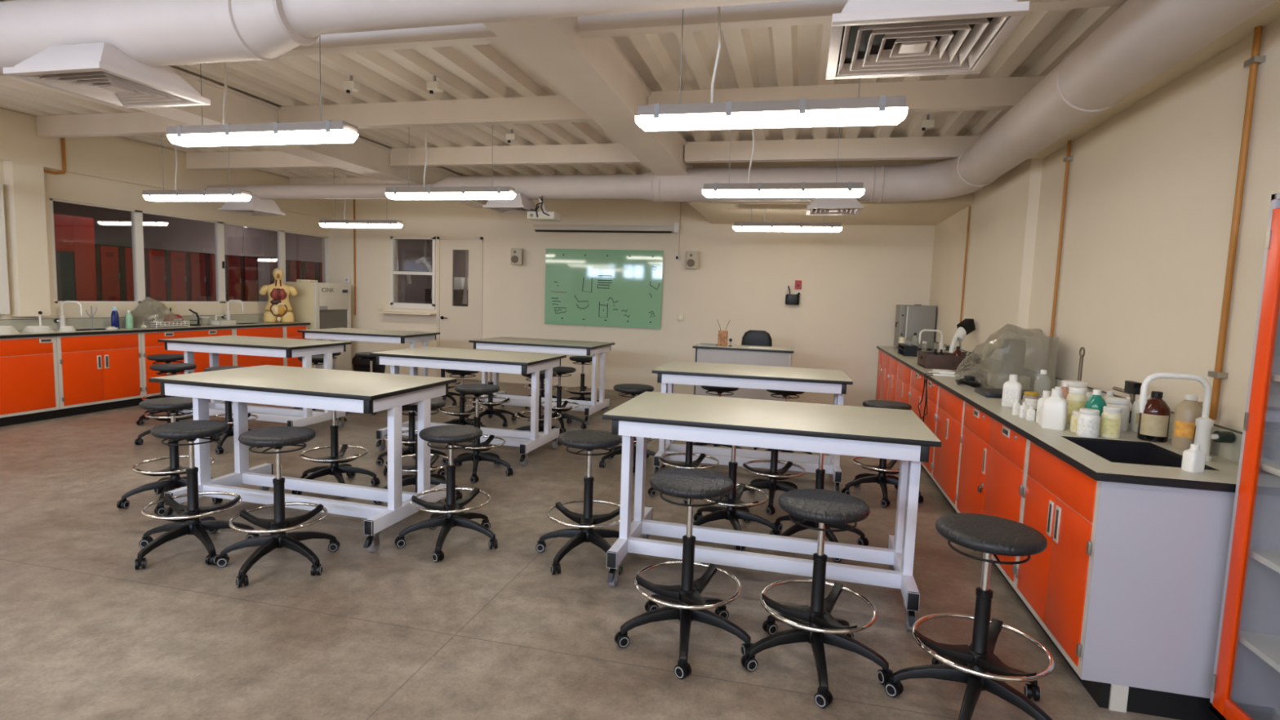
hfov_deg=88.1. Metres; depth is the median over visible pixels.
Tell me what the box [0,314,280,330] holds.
backsplash
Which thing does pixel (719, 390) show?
stool
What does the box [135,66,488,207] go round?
ceiling beam
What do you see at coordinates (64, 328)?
plastic basin
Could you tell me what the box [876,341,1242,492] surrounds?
countertop
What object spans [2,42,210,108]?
air diffuser
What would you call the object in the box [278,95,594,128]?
ceiling beam
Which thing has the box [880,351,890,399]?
base cabinet
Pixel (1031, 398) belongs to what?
jar
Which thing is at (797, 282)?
notice
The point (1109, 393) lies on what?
bottle
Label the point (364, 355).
stool
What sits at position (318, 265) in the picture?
locker
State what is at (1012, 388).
bottle
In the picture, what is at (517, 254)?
wall speaker
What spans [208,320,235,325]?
tray
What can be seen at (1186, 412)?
bottle
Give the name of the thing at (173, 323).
dish rack
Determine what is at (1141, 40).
air duct
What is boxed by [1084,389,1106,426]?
bottle
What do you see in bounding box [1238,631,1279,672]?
shelf
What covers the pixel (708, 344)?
papers
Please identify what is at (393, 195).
diffuser
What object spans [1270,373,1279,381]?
shelf
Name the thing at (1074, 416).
bottle
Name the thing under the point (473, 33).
trim
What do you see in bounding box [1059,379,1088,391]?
bottle
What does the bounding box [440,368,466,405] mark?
stool
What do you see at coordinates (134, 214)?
window
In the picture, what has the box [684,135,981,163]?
ceiling beam
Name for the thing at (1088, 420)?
jar
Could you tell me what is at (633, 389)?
stool
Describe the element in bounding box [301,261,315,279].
locker
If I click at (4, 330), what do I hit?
plastic basin
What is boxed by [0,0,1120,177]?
ceiling
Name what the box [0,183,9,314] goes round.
window
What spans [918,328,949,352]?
faucet
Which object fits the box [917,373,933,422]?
cable
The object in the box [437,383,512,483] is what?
stool
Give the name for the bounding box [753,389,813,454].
stool
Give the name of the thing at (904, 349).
test tube rack
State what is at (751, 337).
office chair
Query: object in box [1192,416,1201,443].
bottle
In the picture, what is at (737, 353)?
desk
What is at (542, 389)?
stool
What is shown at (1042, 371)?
bottle
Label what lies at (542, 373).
stool
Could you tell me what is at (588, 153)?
trim
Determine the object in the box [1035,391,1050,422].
bottle
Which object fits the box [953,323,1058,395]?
machine
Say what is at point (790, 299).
pouch
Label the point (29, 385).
base cabinet
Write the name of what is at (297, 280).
folded towel
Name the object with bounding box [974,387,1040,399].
tray
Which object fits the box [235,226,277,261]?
lamp
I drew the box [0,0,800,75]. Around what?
air duct
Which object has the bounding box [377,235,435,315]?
window
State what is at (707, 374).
lab table
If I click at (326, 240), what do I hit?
window
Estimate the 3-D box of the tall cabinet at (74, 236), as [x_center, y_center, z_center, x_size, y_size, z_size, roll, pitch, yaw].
[-7.893,-0.778,8.799,0.500,2.300,0.960,3,6,13]
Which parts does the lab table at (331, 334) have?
leg, leg, leg, leg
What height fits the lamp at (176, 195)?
0.840 m
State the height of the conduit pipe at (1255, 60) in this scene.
1.670 m
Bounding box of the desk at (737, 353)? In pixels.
[692,342,794,401]
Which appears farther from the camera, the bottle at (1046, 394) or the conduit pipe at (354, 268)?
the conduit pipe at (354, 268)
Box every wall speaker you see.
[510,248,523,265]
[685,251,698,269]
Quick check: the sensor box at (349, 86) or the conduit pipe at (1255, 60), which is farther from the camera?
the sensor box at (349, 86)
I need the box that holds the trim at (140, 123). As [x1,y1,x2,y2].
[35,111,191,137]
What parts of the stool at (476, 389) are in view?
seat mount, seat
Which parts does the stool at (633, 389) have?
seat mount, seat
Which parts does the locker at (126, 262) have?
door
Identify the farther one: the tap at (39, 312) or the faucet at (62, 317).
the faucet at (62, 317)
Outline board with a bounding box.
[544,248,663,328]
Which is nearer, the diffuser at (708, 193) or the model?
the diffuser at (708, 193)
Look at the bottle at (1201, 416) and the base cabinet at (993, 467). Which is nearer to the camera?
the bottle at (1201, 416)
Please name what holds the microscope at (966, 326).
on the countertop at (1224, 464)
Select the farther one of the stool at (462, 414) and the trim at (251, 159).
the trim at (251, 159)
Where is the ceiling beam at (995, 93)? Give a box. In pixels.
[648,75,1045,112]
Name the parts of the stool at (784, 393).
seat, seat mount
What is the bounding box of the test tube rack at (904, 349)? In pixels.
[897,342,917,356]
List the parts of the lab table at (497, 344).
leg, foot rail, leg, leg, foot rail, leg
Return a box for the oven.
[893,304,936,350]
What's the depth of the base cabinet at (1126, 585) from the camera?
2.43 m
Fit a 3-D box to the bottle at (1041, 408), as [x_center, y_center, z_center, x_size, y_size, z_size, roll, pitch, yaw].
[2.048,0.270,3.335,0.056,0.120,0.045,3,6,13]
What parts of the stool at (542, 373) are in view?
seat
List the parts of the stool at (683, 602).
seat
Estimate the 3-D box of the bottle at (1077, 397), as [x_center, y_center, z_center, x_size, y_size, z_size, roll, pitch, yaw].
[2.240,0.235,3.399,0.088,0.190,0.088,6,7,35]
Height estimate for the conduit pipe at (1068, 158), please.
1.670 m
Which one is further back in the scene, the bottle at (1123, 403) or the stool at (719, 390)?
the stool at (719, 390)
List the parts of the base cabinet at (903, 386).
door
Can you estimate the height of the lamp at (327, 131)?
0.840 m
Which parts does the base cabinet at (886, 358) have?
door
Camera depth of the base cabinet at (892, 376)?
7.79 m
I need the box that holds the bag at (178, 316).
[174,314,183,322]
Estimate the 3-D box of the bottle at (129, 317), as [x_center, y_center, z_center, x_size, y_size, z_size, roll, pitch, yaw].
[-6.049,-0.481,7.838,0.072,0.215,0.072,3,6,13]
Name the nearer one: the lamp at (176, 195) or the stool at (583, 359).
the lamp at (176, 195)
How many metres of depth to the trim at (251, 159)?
8.44 m
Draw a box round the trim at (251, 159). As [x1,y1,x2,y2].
[186,151,337,169]
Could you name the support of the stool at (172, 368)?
on the floor
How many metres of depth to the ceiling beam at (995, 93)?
4.97 m
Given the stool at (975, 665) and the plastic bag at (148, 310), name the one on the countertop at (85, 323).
the plastic bag at (148, 310)
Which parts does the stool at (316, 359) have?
seat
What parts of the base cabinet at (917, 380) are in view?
door, drawer, door, drawer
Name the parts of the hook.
rod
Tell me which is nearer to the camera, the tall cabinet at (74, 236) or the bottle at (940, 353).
the bottle at (940, 353)
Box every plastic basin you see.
[0,325,19,334]
[21,325,53,333]
[57,325,76,331]
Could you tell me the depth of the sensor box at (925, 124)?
5.79 m
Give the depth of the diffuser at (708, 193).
5.24 m
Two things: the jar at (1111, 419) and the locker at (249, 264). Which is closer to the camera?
the jar at (1111, 419)
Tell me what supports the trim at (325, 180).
attached to the wall at (113, 171)
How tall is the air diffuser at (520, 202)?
0.180 m
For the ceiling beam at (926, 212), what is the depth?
7.95 m
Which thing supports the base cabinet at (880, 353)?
on the floor
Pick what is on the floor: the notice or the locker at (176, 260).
the locker at (176, 260)
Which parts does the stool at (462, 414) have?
seat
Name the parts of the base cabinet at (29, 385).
drawer, door, handle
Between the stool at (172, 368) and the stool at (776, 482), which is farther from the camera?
the stool at (172, 368)
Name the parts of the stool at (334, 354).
seat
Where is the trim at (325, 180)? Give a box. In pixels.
[288,177,391,184]
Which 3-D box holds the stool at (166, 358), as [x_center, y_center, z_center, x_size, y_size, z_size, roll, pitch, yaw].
[-4.944,0.301,6.951,0.564,0.701,0.588,7,7,43]
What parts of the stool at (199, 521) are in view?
seat, seat mount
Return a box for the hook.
[1077,346,1084,381]
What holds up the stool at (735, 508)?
on the floor
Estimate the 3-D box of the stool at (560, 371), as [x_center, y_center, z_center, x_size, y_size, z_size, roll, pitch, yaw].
[-0.886,0.422,7.284,0.588,0.671,0.564,0,6,-16]
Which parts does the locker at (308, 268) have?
door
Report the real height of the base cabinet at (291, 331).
0.868 m
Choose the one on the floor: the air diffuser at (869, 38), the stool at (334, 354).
the stool at (334, 354)
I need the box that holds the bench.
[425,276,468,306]
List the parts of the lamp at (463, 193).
power cord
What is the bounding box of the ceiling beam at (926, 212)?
[688,159,973,225]
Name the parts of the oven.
door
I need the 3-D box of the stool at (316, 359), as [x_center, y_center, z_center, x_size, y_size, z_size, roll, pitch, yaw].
[-3.647,0.306,7.418,0.588,0.691,0.564,2,5,3]
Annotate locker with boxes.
[94,244,122,301]
[120,245,146,301]
[144,248,168,301]
[166,249,188,301]
[186,251,207,301]
[206,253,216,301]
[224,254,242,301]
[241,256,258,301]
[270,259,301,284]
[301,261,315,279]
[315,262,322,282]
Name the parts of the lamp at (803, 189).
power cord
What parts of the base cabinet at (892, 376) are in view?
door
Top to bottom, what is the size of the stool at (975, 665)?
0.696 m
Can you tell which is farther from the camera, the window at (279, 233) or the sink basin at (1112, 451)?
the window at (279, 233)
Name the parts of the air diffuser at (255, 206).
frame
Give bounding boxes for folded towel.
[296,279,317,282]
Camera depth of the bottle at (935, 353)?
6.27 m
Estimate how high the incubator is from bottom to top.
1.530 m
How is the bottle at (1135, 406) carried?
on the countertop at (1224, 464)
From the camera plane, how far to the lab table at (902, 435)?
3.33 m
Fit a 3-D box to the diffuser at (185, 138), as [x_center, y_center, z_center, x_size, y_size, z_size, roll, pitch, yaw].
[-2.259,-1.316,3.938,1.260,0.050,0.130,3,6,13]
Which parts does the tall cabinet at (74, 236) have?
door glass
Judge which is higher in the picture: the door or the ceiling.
the ceiling
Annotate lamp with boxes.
[142,141,251,201]
[166,35,358,146]
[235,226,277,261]
[319,169,402,228]
[385,124,515,199]
[635,6,907,131]
[702,126,864,197]
[733,206,842,231]
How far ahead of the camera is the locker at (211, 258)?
12.08 m
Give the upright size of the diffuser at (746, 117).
0.050 m
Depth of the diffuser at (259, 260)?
13.97 m
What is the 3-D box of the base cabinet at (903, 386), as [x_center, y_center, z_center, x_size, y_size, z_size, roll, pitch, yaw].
[3.087,0.486,6.983,0.632,0.868,0.945,3,6,13]
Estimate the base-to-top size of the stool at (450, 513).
0.671 m
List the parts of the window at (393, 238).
sill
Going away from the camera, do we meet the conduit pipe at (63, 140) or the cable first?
the cable
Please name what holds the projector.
hanging from the air duct at (1141, 40)
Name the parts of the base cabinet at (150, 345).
door, drawer, handle, drawer, handle, door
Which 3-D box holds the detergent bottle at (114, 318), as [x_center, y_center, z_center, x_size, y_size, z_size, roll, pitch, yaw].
[-6.128,-0.493,7.722,0.083,0.255,0.152,-2,7,-36]
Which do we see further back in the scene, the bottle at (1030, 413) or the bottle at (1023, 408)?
the bottle at (1023, 408)
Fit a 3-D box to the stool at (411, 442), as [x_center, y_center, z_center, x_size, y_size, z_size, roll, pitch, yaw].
[-1.902,0.546,5.464,0.588,0.701,0.564,4,6,23]
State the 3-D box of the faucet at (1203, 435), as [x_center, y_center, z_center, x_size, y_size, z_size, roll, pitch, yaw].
[2.210,0.227,2.673,0.332,0.341,0.069,3,6,13]
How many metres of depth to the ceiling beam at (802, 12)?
3.54 m
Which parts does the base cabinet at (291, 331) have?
door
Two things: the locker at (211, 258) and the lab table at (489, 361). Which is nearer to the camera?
the lab table at (489, 361)
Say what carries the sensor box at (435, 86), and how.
attached to the ceiling
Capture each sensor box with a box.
[342,75,359,93]
[426,75,443,93]
[505,128,517,142]
[920,114,934,130]
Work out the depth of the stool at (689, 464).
4.97 m
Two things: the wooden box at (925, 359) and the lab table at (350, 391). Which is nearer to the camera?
the lab table at (350, 391)
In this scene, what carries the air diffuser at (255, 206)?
attached to the air duct at (1141, 40)
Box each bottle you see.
[110,306,119,328]
[125,310,133,328]
[931,349,938,355]
[937,349,944,355]
[952,346,962,355]
[1001,374,1022,407]
[1012,399,1020,415]
[1018,401,1028,417]
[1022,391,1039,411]
[1026,405,1035,421]
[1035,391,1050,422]
[1038,406,1042,425]
[1040,369,1047,374]
[1040,388,1068,430]
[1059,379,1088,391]
[1060,382,1068,399]
[1066,386,1087,424]
[1069,410,1079,432]
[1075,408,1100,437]
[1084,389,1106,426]
[1085,392,1091,399]
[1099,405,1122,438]
[1102,391,1115,402]
[1106,396,1129,431]
[1126,396,1132,426]
[1129,395,1151,432]
[1137,391,1170,442]
[1170,394,1203,449]
[1181,443,1205,472]
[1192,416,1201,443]
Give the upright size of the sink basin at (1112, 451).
0.208 m
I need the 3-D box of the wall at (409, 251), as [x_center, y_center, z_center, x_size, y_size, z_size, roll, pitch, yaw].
[-0.206,-1.332,12.072,10.150,3.300,3.200,3,6,13]
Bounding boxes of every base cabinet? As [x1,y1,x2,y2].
[0,336,59,426]
[54,332,143,417]
[138,328,235,403]
[234,325,284,366]
[284,324,307,367]
[875,349,883,399]
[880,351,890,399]
[887,356,898,401]
[895,361,911,404]
[909,369,940,490]
[931,386,964,513]
[955,401,1029,611]
[1015,440,1235,719]
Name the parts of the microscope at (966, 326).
arm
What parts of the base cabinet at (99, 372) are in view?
door, handle, handle, door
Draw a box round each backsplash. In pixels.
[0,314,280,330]
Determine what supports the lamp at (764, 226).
hanging from the ceiling
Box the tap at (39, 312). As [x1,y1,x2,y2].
[35,311,42,325]
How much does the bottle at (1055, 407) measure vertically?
0.195 m
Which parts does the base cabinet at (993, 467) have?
door, handle, drawer, handle, door, handle, drawer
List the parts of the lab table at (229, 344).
leg, foot rail, leg, leg, foot rail, leg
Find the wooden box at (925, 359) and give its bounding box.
[917,351,966,369]
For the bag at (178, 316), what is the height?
0.125 m
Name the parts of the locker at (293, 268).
door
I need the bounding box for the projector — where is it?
[524,195,560,221]
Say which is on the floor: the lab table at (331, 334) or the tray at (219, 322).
the lab table at (331, 334)
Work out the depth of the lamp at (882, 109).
3.11 m
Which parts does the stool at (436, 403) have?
seat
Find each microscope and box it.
[187,308,200,325]
[949,318,975,353]
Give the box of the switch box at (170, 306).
[162,302,174,314]
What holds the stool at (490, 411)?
on the floor
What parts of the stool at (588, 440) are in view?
seat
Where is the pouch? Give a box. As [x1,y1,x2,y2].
[785,285,799,304]
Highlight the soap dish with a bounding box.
[105,326,118,329]
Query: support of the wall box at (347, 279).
attached to the wall at (854, 278)
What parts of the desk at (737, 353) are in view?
panel, door, panel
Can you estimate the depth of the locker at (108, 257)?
10.29 m
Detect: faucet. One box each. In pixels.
[53,300,83,328]
[221,299,244,319]
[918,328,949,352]
[1138,372,1235,461]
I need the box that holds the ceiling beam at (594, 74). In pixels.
[483,16,693,208]
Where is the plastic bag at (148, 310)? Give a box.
[121,297,187,328]
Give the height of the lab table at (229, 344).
0.900 m
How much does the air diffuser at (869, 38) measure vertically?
0.270 m
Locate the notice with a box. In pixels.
[794,280,801,289]
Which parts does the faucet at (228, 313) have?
spout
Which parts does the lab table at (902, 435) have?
leg, foot rail, leg, leg, foot rail, leg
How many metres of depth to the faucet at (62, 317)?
7.31 m
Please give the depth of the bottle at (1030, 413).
3.46 m
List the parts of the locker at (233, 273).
door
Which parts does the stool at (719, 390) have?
seat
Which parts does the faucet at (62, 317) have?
spout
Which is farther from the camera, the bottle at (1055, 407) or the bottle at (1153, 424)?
the bottle at (1055, 407)
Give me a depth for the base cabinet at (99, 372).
7.29 m
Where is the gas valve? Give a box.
[1112,380,1142,404]
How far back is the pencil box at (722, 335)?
8.23 m
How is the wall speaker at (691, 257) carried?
attached to the wall at (854, 278)
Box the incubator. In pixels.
[285,281,351,370]
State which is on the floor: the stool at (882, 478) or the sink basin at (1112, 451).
the stool at (882, 478)
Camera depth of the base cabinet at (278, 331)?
9.45 m
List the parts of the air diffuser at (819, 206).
frame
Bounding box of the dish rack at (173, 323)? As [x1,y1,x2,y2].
[150,320,189,328]
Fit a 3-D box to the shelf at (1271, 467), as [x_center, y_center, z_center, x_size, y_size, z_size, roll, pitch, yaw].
[2.113,0.394,1.792,0.295,0.020,0.840,3,6,13]
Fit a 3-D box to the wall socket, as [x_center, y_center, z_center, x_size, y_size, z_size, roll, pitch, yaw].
[0.619,-0.654,10.106,0.090,0.120,0.025,3,6,13]
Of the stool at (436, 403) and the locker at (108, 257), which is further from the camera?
the locker at (108, 257)
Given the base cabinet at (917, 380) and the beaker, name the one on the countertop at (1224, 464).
the beaker
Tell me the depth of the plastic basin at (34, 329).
6.85 m
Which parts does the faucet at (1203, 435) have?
spout, valve stem, valve knob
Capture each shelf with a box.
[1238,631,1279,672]
[1248,546,1279,573]
[1259,461,1279,476]
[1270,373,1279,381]
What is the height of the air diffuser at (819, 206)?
0.150 m
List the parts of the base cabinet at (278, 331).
door, door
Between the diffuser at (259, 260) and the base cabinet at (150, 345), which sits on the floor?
the base cabinet at (150, 345)
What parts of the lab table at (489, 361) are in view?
leg, foot rail, leg, leg, foot rail, leg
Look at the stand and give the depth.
7.55 m
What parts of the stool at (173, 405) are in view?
seat, seat mount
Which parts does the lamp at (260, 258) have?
power cord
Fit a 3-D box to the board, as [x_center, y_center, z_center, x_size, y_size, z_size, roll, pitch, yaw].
[-0.585,-1.125,10.343,1.900,1.190,0.051,3,6,13]
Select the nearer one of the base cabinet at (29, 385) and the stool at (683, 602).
the stool at (683, 602)
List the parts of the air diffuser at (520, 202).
frame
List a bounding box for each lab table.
[148,364,457,552]
[157,335,351,426]
[297,327,439,376]
[369,346,566,466]
[468,337,614,424]
[602,391,941,631]
[652,360,853,492]
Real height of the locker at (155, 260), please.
1.950 m
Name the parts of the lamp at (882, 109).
power cord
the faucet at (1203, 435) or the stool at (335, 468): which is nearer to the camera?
the faucet at (1203, 435)
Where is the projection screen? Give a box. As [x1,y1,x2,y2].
[533,222,679,233]
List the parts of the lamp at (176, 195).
power cord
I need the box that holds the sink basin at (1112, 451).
[1066,438,1211,470]
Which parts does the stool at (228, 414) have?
seat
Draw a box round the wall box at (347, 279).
[344,276,351,282]
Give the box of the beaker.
[898,337,906,343]
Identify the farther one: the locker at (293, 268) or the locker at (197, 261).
the locker at (293, 268)
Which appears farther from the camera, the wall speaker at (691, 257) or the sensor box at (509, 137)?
the wall speaker at (691, 257)
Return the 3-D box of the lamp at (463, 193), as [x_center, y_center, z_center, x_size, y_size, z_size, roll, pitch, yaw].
[-1.728,-1.893,6.022,1.260,0.840,0.140,3,6,13]
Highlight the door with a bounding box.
[435,236,483,381]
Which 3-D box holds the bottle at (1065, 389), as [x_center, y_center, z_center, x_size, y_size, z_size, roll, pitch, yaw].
[2.443,0.215,3.813,0.070,0.165,0.070,3,6,13]
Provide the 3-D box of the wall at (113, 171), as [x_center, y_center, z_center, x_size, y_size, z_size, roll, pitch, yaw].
[-6.934,-0.915,5.304,0.270,3.300,13.150,3,6,13]
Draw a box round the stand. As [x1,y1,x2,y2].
[85,306,97,328]
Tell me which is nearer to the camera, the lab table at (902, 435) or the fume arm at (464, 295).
the lab table at (902, 435)
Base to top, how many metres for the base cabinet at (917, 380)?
0.868 m
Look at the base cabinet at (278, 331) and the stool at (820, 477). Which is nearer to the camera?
the stool at (820, 477)
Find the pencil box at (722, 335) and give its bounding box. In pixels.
[716,319,729,346]
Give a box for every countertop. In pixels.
[0,314,310,338]
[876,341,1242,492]
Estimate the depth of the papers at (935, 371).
5.65 m
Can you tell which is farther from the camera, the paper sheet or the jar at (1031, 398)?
the paper sheet
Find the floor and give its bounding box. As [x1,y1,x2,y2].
[0,378,1178,719]
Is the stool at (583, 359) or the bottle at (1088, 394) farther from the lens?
the stool at (583, 359)
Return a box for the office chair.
[741,329,772,346]
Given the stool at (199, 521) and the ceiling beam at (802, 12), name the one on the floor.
the stool at (199, 521)
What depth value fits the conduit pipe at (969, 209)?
7.24 m
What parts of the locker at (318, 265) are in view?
door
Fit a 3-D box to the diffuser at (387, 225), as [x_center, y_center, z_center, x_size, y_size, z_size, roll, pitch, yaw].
[-3.910,-1.878,9.261,1.260,0.050,0.130,3,6,13]
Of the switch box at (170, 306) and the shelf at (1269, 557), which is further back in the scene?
the switch box at (170, 306)
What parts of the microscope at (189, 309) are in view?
arm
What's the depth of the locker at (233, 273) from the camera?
12.55 m
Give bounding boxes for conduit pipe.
[43,137,66,174]
[353,199,355,315]
[959,205,970,323]
[1049,140,1073,335]
[1207,26,1266,420]
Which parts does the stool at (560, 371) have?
seat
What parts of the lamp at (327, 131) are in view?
power cord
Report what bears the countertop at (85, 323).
on the base cabinet at (29, 385)
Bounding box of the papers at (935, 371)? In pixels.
[928,368,955,376]
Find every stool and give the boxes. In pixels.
[116,396,222,515]
[133,419,259,569]
[134,363,213,446]
[136,354,184,425]
[187,365,262,454]
[216,426,339,587]
[291,355,337,419]
[291,410,379,497]
[318,352,341,359]
[346,351,376,414]
[373,397,462,504]
[375,410,448,475]
[394,425,497,562]
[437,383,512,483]
[439,368,485,426]
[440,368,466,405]
[464,372,516,426]
[514,369,563,444]
[524,378,558,408]
[535,429,622,574]
[541,366,586,432]
[564,355,604,409]
[599,383,666,472]
[614,468,753,679]
[648,440,727,503]
[693,385,742,448]
[693,444,779,551]
[736,448,805,515]
[740,488,893,708]
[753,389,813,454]
[773,453,868,561]
[841,400,923,506]
[884,512,1053,719]
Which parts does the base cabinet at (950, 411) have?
handle, door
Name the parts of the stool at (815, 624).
seat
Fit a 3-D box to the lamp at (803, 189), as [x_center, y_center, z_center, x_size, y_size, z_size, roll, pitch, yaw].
[1.142,-1.723,5.254,1.260,0.840,0.140,3,6,13]
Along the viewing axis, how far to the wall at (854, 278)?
10.08 m
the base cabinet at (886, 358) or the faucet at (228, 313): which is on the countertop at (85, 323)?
the faucet at (228, 313)
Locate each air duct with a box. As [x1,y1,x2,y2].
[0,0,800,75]
[205,0,1277,202]
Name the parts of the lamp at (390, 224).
power cord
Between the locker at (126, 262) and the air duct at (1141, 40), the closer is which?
the air duct at (1141, 40)
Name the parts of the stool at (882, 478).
seat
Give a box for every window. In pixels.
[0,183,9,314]
[49,198,142,302]
[138,210,222,302]
[221,222,283,302]
[282,230,328,284]
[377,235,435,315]
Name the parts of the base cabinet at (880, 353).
door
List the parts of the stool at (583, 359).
seat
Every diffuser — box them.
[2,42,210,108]
[142,194,251,201]
[166,129,358,146]
[217,195,285,215]
[257,258,276,261]
[319,222,402,228]
[385,191,515,199]
[482,192,538,213]
[635,106,907,131]
[702,188,864,197]
[733,226,842,231]
[806,197,863,214]
[826,0,1029,79]
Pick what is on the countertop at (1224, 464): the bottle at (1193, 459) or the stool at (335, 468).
the bottle at (1193, 459)
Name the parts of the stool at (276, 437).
seat mount, seat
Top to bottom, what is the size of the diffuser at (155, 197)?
0.050 m
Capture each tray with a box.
[208,315,235,325]
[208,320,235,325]
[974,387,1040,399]
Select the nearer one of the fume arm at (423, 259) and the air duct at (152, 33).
the air duct at (152, 33)
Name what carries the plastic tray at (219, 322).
on the countertop at (85, 323)
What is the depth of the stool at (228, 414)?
5.94 m
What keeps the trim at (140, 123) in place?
attached to the wall at (113, 171)
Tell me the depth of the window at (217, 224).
9.18 m
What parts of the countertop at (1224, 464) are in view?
cable coil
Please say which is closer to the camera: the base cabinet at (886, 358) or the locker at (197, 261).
the base cabinet at (886, 358)
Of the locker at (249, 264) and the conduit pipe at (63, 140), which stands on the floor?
the locker at (249, 264)
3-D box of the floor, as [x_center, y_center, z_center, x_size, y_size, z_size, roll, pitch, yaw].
[-3.729,0.827,6.353,14.500,0.150,17.200,3,6,13]
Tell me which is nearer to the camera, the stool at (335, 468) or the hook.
the hook
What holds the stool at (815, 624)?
on the floor
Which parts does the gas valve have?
post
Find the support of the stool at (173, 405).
on the floor
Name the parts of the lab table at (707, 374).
leg, foot rail, leg, leg, foot rail, leg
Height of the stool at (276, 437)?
0.711 m
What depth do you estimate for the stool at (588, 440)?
3.68 m
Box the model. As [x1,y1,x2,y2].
[258,267,297,322]
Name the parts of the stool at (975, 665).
seat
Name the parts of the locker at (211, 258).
door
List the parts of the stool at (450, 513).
seat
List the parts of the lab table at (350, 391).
leg, foot rail, leg, leg, foot rail, leg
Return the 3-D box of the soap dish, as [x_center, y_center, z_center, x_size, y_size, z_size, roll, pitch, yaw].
[-6.038,-0.364,7.566,0.120,0.035,0.120,3,6,13]
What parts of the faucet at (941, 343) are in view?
spout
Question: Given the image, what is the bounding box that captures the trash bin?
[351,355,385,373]
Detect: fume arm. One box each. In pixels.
[405,240,432,298]
[462,249,467,303]
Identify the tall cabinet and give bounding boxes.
[53,213,97,301]
[1208,192,1279,719]
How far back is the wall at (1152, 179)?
3.65 m
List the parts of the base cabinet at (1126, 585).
door, handle, handle, door, panel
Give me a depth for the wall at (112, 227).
13.52 m
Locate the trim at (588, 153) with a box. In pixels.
[390,143,641,167]
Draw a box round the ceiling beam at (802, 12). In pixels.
[577,0,1127,38]
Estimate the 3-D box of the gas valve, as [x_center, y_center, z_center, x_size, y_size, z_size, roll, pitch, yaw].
[2.557,0.220,3.479,0.045,0.225,0.216,3,6,11]
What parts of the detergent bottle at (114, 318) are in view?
handle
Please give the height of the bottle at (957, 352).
0.200 m
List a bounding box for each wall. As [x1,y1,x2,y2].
[0,106,332,319]
[53,200,322,301]
[321,199,934,406]
[397,239,468,303]
[928,0,1279,431]
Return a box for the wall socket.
[677,313,684,320]
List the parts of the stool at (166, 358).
seat, seat mount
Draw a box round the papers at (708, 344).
[700,343,717,346]
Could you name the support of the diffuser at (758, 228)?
attached to the lamp at (764, 226)
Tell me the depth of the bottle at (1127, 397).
3.38 m
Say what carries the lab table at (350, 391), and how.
on the floor
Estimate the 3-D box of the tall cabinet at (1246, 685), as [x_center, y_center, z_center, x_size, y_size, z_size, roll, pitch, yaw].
[2.094,0.437,1.800,0.351,1.880,0.880,3,6,13]
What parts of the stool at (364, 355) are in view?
seat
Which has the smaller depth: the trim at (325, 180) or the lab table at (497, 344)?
the lab table at (497, 344)
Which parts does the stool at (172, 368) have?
seat mount, seat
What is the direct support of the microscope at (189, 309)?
on the countertop at (85, 323)
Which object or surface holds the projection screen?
attached to the wall at (854, 278)
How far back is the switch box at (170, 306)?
8.59 m
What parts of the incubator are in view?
control panel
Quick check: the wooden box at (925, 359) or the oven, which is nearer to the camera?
the wooden box at (925, 359)
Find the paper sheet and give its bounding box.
[748,346,769,348]
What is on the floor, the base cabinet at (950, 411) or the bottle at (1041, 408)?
the base cabinet at (950, 411)
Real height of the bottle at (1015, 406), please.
0.084 m
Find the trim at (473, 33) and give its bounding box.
[281,23,504,57]

